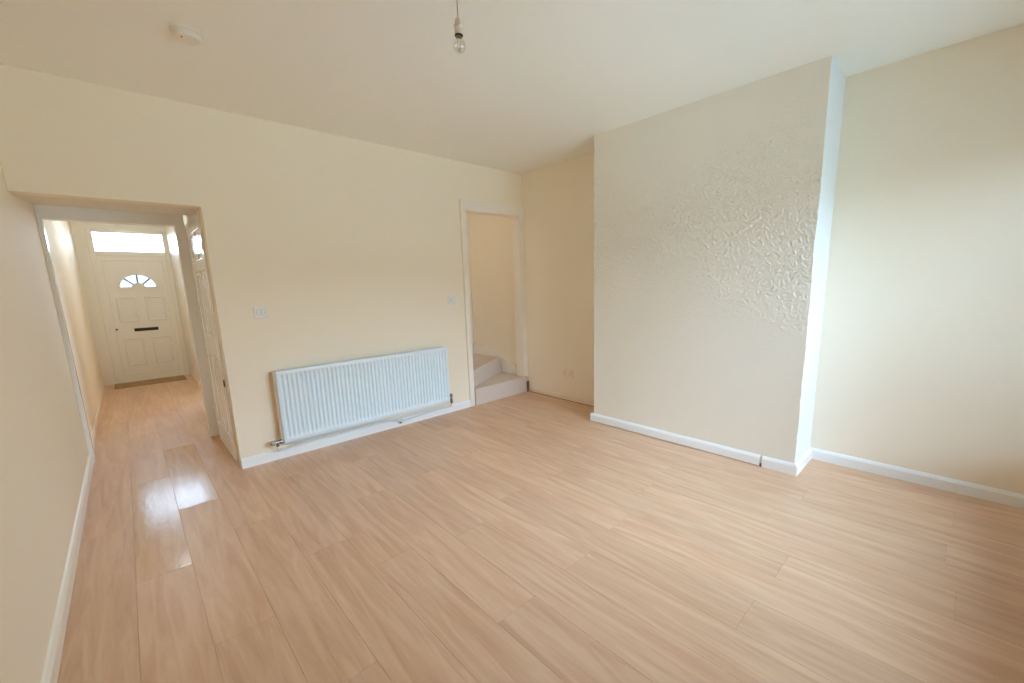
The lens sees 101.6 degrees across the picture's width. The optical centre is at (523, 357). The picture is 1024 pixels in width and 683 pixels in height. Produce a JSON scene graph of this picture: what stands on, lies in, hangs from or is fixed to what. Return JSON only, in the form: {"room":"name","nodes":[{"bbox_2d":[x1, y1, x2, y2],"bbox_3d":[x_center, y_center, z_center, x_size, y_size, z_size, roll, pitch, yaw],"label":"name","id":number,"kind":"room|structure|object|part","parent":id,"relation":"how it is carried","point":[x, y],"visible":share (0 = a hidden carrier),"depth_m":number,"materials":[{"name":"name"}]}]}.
{"room":"living room","nodes":[
{"label":"living room","id":0,"kind":"room"},
{"bbox_2d":[0,164,102,682],"bbox_3d":[-2.972,-0.304,2.491,0.120,2.506,9.390,-11,14,-42],"label":"wall","id":1,"kind":"structure","parent":0,"point":[44,454],"depth_m":1.95,"materials":[{"name":"beige paint"}]},
{"bbox_2d":[41,454,93,682],"bbox_3d":[-1.535,1.092,1.343,0.018,0.078,5.464,-11,14,-42],"label":"baseboard","id":2,"kind":"structure","parent":1,"relation":"attached to","point":[55,647],"depth_m":1.79,"materials":[{"name":"white wood"}]},
{"bbox_2d":[91,382,104,447],"bbox_3d":[-4.809,0.594,4.731,0.012,0.060,3.840,-11,14,-42],"label":"baseboard","id":3,"kind":"structure","parent":1,"relation":"attached to","point":[95,427],"depth_m":4.41,"materials":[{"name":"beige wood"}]},
{"bbox_2d":[12,194,198,214],"bbox_3d":[-2.843,-1.071,2.918,0.861,0.120,0.950,-11,14,-42],"label":"ceiling","id":4,"kind":"structure","parent":0,"point":[38,200],"depth_m":2.84,"materials":[{"name":"white paint"}]},
{"bbox_2d":[70,222,165,384],"bbox_3d":[-4.866,-1.085,7.186,3.932,2.506,0.120,-11,14,-42],"label":"wall","id":5,"kind":"structure","parent":0,"point":[78,231],"depth_m":5.95,"materials":[{"name":"white paint"}]},
{"bbox_2d":[84,228,189,383],"bbox_3d":[-5.783,-0.765,6.316,0.870,2.235,0.094,-11,14,-42],"label":"door","id":6,"kind":"structure","parent":5,"relation":"in","point":[136,291],"depth_m":6.29,"materials":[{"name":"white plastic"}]},
{"bbox_3d":[-5.777,-1.142,6.246,0.430,0.200,0.006,-11,14,-42],"label":"fan light glass","id":7,"kind":"part","parent":6,"relation":"part of","materials":[{"name":"glass"}]},
{"bbox_3d":[-5.770,-1.141,6.238,0.458,0.225,0.032,-11,14,-42],"label":"fan light frame","id":8,"kind":"part","parent":6,"relation":"part of","materials":[{"name":"white plastic"}]},
{"bbox_3d":[-5.755,-0.601,6.323,0.670,1.708,0.012,-11,14,-42],"label":"panel moulding","id":9,"kind":"part","parent":6,"relation":"part of","materials":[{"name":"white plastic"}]},
{"bbox_2d":[165,215,199,384],"bbox_3d":[-4.090,-0.755,5.205,0.080,2.506,3.860,-11,14,-42],"label":"wall","id":10,"kind":"structure","parent":0,"point":[170,234],"depth_m":6.09,"materials":[{"name":"white paint"}]},
{"bbox_2d":[187,211,198,221],"bbox_3d":[-2.493,-0.470,3.344,0.050,2.506,0.950,-11,14,-42],"label":"wall","id":11,"kind":"structure","parent":0,"point":[189,216],"depth_m":3.40,"materials":[{"name":"white paint"}]},
{"bbox_2d":[185,212,238,462],"bbox_3d":[-2.458,-0.136,3.300,0.042,1.838,0.770,-11,14,-42],"label":"door","id":12,"kind":"structure","parent":11,"relation":"in","point":[194,232],"depth_m":3.22,"materials":[{"name":"white paint"}]},
{"bbox_3d":[-2.468,-0.178,3.289,0.009,1.494,0.516,-11,14,-42],"label":"raised panel","id":13,"kind":"part","parent":12,"relation":"part of","materials":[{"name":"white paint"}]},
{"bbox_2d":[0,64,526,467],"bbox_3d":[-1.393,-0.558,3.656,3.812,2.506,0.100,-11,14,-42],"label":"wall","id":14,"kind":"structure","parent":0,"point":[350,247],"depth_m":3.14,"materials":[{"name":"beige paint"}]},
{"bbox_2d":[253,306,267,318],"bbox_3d":[-1.940,-0.331,3.083,0.086,0.086,0.016,-11,14,-42],"label":"light switch","id":15,"kind":"object","parent":14,"relation":"attached to","point":[259,312],"visible":1,"depth_m":3.08,"materials":[{"name":"white plastic"}]},
{"bbox_2d":[241,400,470,468],"bbox_3d":[-1.335,0.647,3.810,2.097,0.078,0.018,-11,14,-42],"label":"baseboard","id":16,"kind":"structure","parent":14,"relation":"attached to","point":[262,458],"depth_m":3.58,"materials":[{"name":"white paint"}]},
{"bbox_2d":[270,347,452,450],"bbox_3d":[-1.341,0.327,3.698,1.643,0.661,0.098,-11,14,-42],"label":"radiator","id":17,"kind":"object","parent":14,"relation":"attached to","point":[313,400],"visible":1,"depth_m":3.56,"materials":[{"name":"white metal"}]},
{"bbox_3d":[-1.883,0.385,3.196,0.018,0.544,0.080,-11,14,-42],"label":"panel","id":18,"kind":"part","parent":17,"relation":"part of","materials":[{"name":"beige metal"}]},
{"bbox_2d":[274,347,439,371],"bbox_3d":[-1.331,0.005,3.651,1.492,0.008,0.058,-11,14,-42],"label":"grille","id":19,"kind":"object","parent":17,"relation":"attached to","point":[437,349],"depth_m":3.55,"materials":[{"name":"white metal"}]},
{"bbox_2d":[285,406,442,444],"bbox_3d":[-1.334,0.592,3.751,1.462,0.046,0.026,-11,14,-43],"label":"pipe","id":20,"kind":"object","parent":17,"relation":"attached to","point":[441,406],"visible":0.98,"depth_m":3.65,"materials":[{"name":"white metal"}]},
{"bbox_2d":[448,296,454,304],"bbox_3d":[-0.722,-0.578,4.216,0.086,0.086,0.016,-11,14,-42],"label":"light switch","id":21,"kind":"object","parent":14,"relation":"attached to","point":[451,299],"visible":1,"depth_m":4.21,"materials":[{"name":"white plastic"}]},
{"bbox_2d":[459,199,527,406],"bbox_3d":[-0.319,-0.585,4.668,0.881,2.143,0.131,-11,14,-42],"label":"trim","id":22,"kind":"structure","parent":14,"relation":"attached to","point":[465,206],"depth_m":4.72,"materials":[{"name":"white wood"}]},
{"bbox_2d":[186,213,474,352],"bbox_3d":[-2.142,-0.659,4.350,3.932,2.506,0.070,-11,14,-42],"label":"wall","id":23,"kind":"structure","parent":0,"point":[467,228],"depth_m":5.62,"materials":[{"name":"white paint"}]},
{"bbox_2d":[33,204,219,462],"bbox_3d":[-3.162,-0.193,3.445,0.861,1.964,0.093,-11,14,-42],"label":"trim","id":24,"kind":"structure","parent":23,"relation":"attached to","point":[42,212],"depth_m":3.34,"materials":[{"name":"white paint"}]},
{"bbox_2d":[0,0,1023,173],"bbox_3d":[-1.593,-1.873,3.580,4.032,0.120,9.650,-11,14,-42],"label":"ceiling","id":25,"kind":"structure","parent":0,"point":[529,85],"depth_m":2.20,"materials":[{"name":"white paint"}]},
{"bbox_2d":[170,24,202,45],"bbox_3d":[-1.573,-1.503,1.953,0.120,0.038,0.120,-11,14,-42],"label":"smoke detector","id":26,"kind":"object","parent":25,"relation":"attached to","point":[185,34],"visible":1,"depth_m":1.93,"materials":[{"name":"beige plastic"}]},
{"bbox_2d":[454,0,462,46],"bbox_3d":[-0.242,-1.307,1.525,0.100,0.350,0.100,-11,14,-42],"label":"pendant light","id":27,"kind":"object","parent":25,"relation":"hanging from","point":[458,26],"visible":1,"depth_m":1.53,"materials":[{"name":"white plastic"}]},
{"bbox_2d":[57,374,1023,682],"bbox_3d":[-1.552,0.706,4.077,4.032,0.120,9.750,-11,14,-42],"label":"floor","id":28,"kind":"structure","parent":0,"point":[525,537],"depth_m":1.97,"materials":[{"name":"beige laminate"}]},
{"bbox_2d":[114,375,186,388],"bbox_3d":[-5.578,0.368,6.260,0.803,0.012,0.426,-11,14,-42],"label":"doormat","id":29,"kind":"object","parent":28,"relation":"on","point":[180,377],"visible":1,"depth_m":6.22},
{"bbox_2d":[473,343,528,404],"bbox_3d":[-1.301,-0.456,4.384,2.709,2.046,1.064,-11,14,-42],"label":"staircase","id":30,"kind":"structure","parent":28,"relation":"on","point":[496,377],"depth_m":4.96,"materials":[{"name":"beige carpet"}]},
{"bbox_2d":[594,56,845,463],"bbox_3d":[1.336,-0.568,3.264,0.385,2.506,1.642,-11,14,-42],"label":"wall","id":31,"kind":"structure","parent":0,"point":[713,214],"depth_m":2.92,"materials":[{"name":"beige paint"}]},
{"bbox_2d":[468,23,1023,493],"bbox_3d":[-0.165,-0.864,5.173,0.100,2.506,9.490,-11,14,-42],"label":"wall","id":32,"kind":"structure","parent":0,"point":[921,360],"depth_m":2.51,"materials":[{"name":"beige paint"}]},
{"bbox_2d":[530,391,593,406],"bbox_3d":[0.510,0.483,4.637,0.006,0.004,1.239,-11,14,-42],"label":"trim","id":33,"kind":"structure","parent":32,"relation":"attached to","point":[530,391],"depth_m":4.71,"materials":[{"name":"brown"}]},
{"bbox_2d":[563,369,572,377],"bbox_3d":[0.492,0.181,4.601,0.016,0.088,0.150,-11,14,-42],"label":"wall socket","id":34,"kind":"object","parent":32,"relation":"attached to","point":[566,373],"visible":1,"depth_m":4.60,"materials":[{"name":"beige plastic"}]},
{"bbox_2d":[529,386,1023,508],"bbox_3d":[1.445,0.641,3.389,0.401,0.078,4.390,-11,14,-42],"label":"baseboard","id":35,"kind":"structure","parent":32,"relation":"attached to","point":[1013,499],"depth_m":2.83,"materials":[{"name":"white paint"}]}
]}

